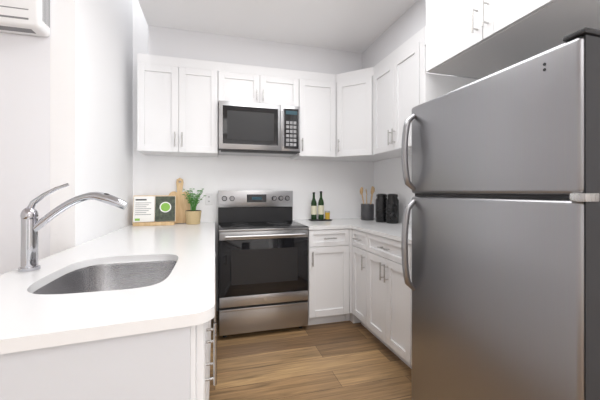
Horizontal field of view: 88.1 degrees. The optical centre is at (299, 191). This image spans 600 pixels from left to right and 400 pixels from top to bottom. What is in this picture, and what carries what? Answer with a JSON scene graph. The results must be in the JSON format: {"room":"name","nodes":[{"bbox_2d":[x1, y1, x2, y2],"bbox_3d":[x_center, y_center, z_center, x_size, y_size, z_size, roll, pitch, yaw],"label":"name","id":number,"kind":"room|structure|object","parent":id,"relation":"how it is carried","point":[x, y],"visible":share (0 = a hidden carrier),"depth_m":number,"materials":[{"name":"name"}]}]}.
{"room":"kitchen","nodes":[
{"label":"kitchen","id":0,"kind":"room"},
{"bbox_2d":[0,32,49,274],"bbox_3d":[-2.469,-0.500,1.480,2.220,3.440,0.120,0,0,-15],"label":"wall","id":1,"kind":"structure","parent":0,"point":[24,120],"depth_m":1.68,"materials":[{"name":"paint"}]},
{"bbox_2d":[0,0,49,36],"bbox_3d":[-1.767,-0.993,1.547,0.849,0.294,0.120,0,0,-15],"label":"mini-split air conditioner","id":2,"kind":"object","parent":1,"relation":"attached to","point":[28,17],"visible":1,"depth_m":1.59,"materials":[{"name":"white plastic"}]},
{"bbox_2d":[50,0,132,255],"bbox_3d":[-1.493,-0.500,2.344,0.120,3.440,1.270,0,0,-15],"label":"wall","id":3,"kind":"structure","parent":0,"point":[91,95],"depth_m":1.96,"materials":[{"name":"paint"}]},
{"bbox_2d":[133,0,373,310],"bbox_3d":[-0.346,-0.500,3.379,2.880,3.440,0.120,0,0,-15],"label":"wall","id":4,"kind":"structure","parent":0,"point":[339,184],"depth_m":3.25,"materials":[{"name":"paint"}]},
{"bbox_2d":[205,193,211,204],"bbox_3d":[-0.926,0.072,3.153,0.070,0.115,0.008,0,0,-15],"label":"outlet plates","id":5,"kind":"object","parent":4,"relation":"attached to","point":[208,198],"visible":1,"depth_m":3.15,"materials":[{"name":"white plastic"}]},
{"bbox_2d":[137,53,335,159],"bbox_3d":[-0.560,-0.777,3.061,1.838,0.845,0.376,0,0,-15],"label":"upper cabinet","id":6,"kind":"object","parent":4,"relation":"attached to","point":[178,99],"visible":0.92,"depth_m":2.84,"materials":[{"name":"white wood"}]},
{"bbox_2d":[218,100,299,156],"bbox_3d":[-0.413,-0.602,3.067,0.761,0.451,0.441,0,0,-15],"label":"over-the-range microwave","id":7,"kind":"object","parent":6,"relation":"attached to","point":[254,129],"visible":1,"depth_m":2.90,"materials":[{"name":"silver metal"}]},
{"bbox_2d":[327,67,400,161],"bbox_3d":[0.650,-0.777,3.272,0.612,0.845,0.608,0,0,-15],"label":"upper cabinet","id":8,"kind":"object","parent":4,"relation":"attached to","point":[354,115],"visible":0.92,"depth_m":3.07,"materials":[{"name":"white wood"}]},
{"bbox_2d":[138,0,416,52],"bbox_3d":[-0.538,-1.895,-0.723,5.020,0.850,7.930,0,0,-15],"label":"ceiling","id":9,"kind":"structure","parent":0,"point":[359,26],"depth_m":2.63,"materials":[{"name":"paint"}]},
{"bbox_2d":[148,25,359,73],"bbox_3d":[-0.237,-1.336,3.190,2.370,0.267,0.302,0,0,-15],"label":"wall","id":10,"kind":"structure","parent":9,"relation":"attached to","point":[162,41],"depth_m":2.96,"materials":[{"name":"paint"}]},
{"bbox_2d":[360,0,425,68],"bbox_3d":[0.985,-1.336,2.643,0.302,0.267,1.350,0,0,-15],"label":"soffit","id":11,"kind":"structure","parent":9,"relation":"attached to","point":[410,22],"depth_m":2.65,"materials":[{"name":"paint"}]},
{"bbox_2d":[209,311,411,399],"bbox_3d":[-0.507,1.260,-0.611,5.300,0.080,7.890,0,0,-15],"label":"floor","id":12,"kind":"structure","parent":0,"point":[346,360],"depth_m":2.17,"materials":[{"name":"brown wood"}]},
{"bbox_2d":[0,329,211,399],"bbox_3d":[-0.666,0.893,0.938,0.728,0.655,0.378,0,0,-15],"label":"base cabinet","id":13,"kind":"object","parent":12,"relation":"on","point":[172,364],"depth_m":0.73,"materials":[{"name":"white wood"}]},
{"bbox_2d":[0,183,214,353],"bbox_3d":[-0.899,0.250,1.845,0.758,0.574,2.543,0,0,-15],"label":"countertop","id":14,"kind":"structure","parent":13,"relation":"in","point":[131,279],"depth_m":1.11,"materials":[{"name":"white stone"}]},
{"bbox_2d":[17,183,127,271],"bbox_3d":[-0.903,0.134,1.249,0.387,0.341,0.082,0,0,-15],"label":"faucet","id":15,"kind":"object","parent":14,"relation":"on","point":[30,224],"depth_m":1.21,"materials":[{"name":"silver metal"}]},
{"bbox_2d":[132,195,175,225],"bbox_3d":[-1.338,0.168,2.863,0.364,0.272,0.150,0,0,-15],"label":"cookbook stand","id":16,"kind":"object","parent":14,"relation":"on","point":[154,210],"visible":1,"depth_m":2.83,"materials":[{"name":"paper"}]},
{"bbox_2d":[169,178,189,222],"bbox_3d":[-1.179,0.081,3.033,0.200,0.442,0.087,0,0,-15],"label":"cutting board","id":17,"kind":"object","parent":14,"relation":"on","point":[182,205],"visible":0.67,"depth_m":3.02,"materials":[{"name":"brown wood"}]},
{"bbox_2d":[182,189,205,224],"bbox_3d":[-1.013,0.135,2.970,0.225,0.337,0.191,0,0,-15],"label":"potted plant","id":18,"kind":"object","parent":14,"relation":"on","point":[193,215],"visible":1,"depth_m":2.93,"materials":[{"name":"plant"}]},
{"bbox_2d":[13,320,211,352],"bbox_3d":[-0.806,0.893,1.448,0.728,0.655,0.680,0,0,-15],"label":"base cabinet","id":19,"kind":"object","parent":12,"relation":"on","point":[199,328],"depth_m":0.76,"materials":[{"name":"white wood"}]},
{"bbox_2d":[218,190,308,337],"bbox_3d":[-0.371,0.603,2.915,0.767,1.235,0.722,0,0,-15],"label":"range","id":20,"kind":"object","parent":12,"relation":"on","point":[262,260],"visible":1,"depth_m":2.65,"materials":[{"name":"grey metal"}]},
{"bbox_2d":[308,229,360,324],"bbox_3d":[0.477,0.778,3.178,0.996,0.884,0.698,0,0,-15],"label":"base cabinet","id":21,"kind":"object","parent":12,"relation":"on","point":[329,275],"visible":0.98,"depth_m":2.81,"materials":[{"name":"white wood"}]},
{"bbox_2d":[293,218,411,244],"bbox_3d":[0.605,0.320,2.706,1.000,0.030,1.676,0,0,-15],"label":"countertop","id":22,"kind":"structure","parent":21,"relation":"on","point":[388,230],"depth_m":2.80,"materials":[{"name":"white stone"}]},
{"bbox_2d":[360,186,374,219],"bbox_3d":[0.733,0.120,3.378,0.201,0.368,0.179,0,0,-15],"label":"utensil crock","id":23,"kind":"object","parent":22,"relation":"on","point":[367,211],"visible":1,"depth_m":3.32,"materials":[{"name":"grey ceramic"}]},
{"bbox_2d":[375,193,386,221],"bbox_3d":[0.831,0.158,3.152,0.124,0.293,0.124,0,0,-15],"label":"canister","id":24,"kind":"object","parent":22,"relation":"on","point":[380,208],"visible":0.85,"depth_m":3.10,"materials":[{"name":"black ceramic"}]},
{"bbox_2d":[386,194,398,223],"bbox_3d":[0.904,0.158,3.037,0.124,0.293,0.124,0,0,-15],"label":"canister","id":25,"kind":"object","parent":22,"relation":"on","point":[392,208],"visible":1,"depth_m":2.99,"materials":[{"name":"black ceramic"}]},
{"bbox_2d":[352,229,411,368],"bbox_3d":[0.876,0.778,2.435,0.618,0.884,1.006,0,0,-15],"label":"base cabinet","id":26,"kind":"object","parent":12,"relation":"on","point":[381,301],"visible":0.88,"depth_m":2.32,"materials":[{"name":"white wood"}]},
{"bbox_2d":[423,73,478,102],"bbox_3d":[1.030,0.254,1.942,0.583,1.933,0.018,0,0,-15],"label":"panel","id":27,"kind":"object","parent":12,"relation":"on","point":[435,85],"visible":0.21,"depth_m":1.88,"materials":[{"name":"white wood"}]},
{"bbox_2d":[401,27,599,399],"bbox_3d":[1.008,0.386,1.310,0.842,1.669,0.787,0,0,-15],"label":"fridge","id":28,"kind":"object","parent":12,"relation":"on","point":[504,206],"visible":1,"depth_m":1.05,"materials":[{"name":"grey metal"}]},
{"bbox_2d":[374,155,414,223],"bbox_3d":[1.940,-0.500,-0.043,0.120,3.440,7.690,0,0,-15],"label":"wall","id":29,"kind":"structure","parent":0,"point":[388,177],"depth_m":3.22,"materials":[{"name":"paint"}]},
{"bbox_2d":[373,26,476,155],"bbox_3d":[0.986,-0.777,2.494,0.376,0.845,1.066,0,0,-15],"label":"upper cabinet","id":30,"kind":"object","parent":29,"relation":"attached to","point":[399,71],"visible":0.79,"depth_m":2.58,"materials":[{"name":"white wood"}]},
{"bbox_2d":[426,0,599,78],"bbox_3d":[1.124,-1.028,1.532,0.618,0.625,0.817,0,0,-15],"label":"upper cabinet","id":31,"kind":"object","parent":29,"relation":"attached to","point":[478,39],"visible":1,"depth_m":1.50,"materials":[{"name":"white wood"}]}
]}

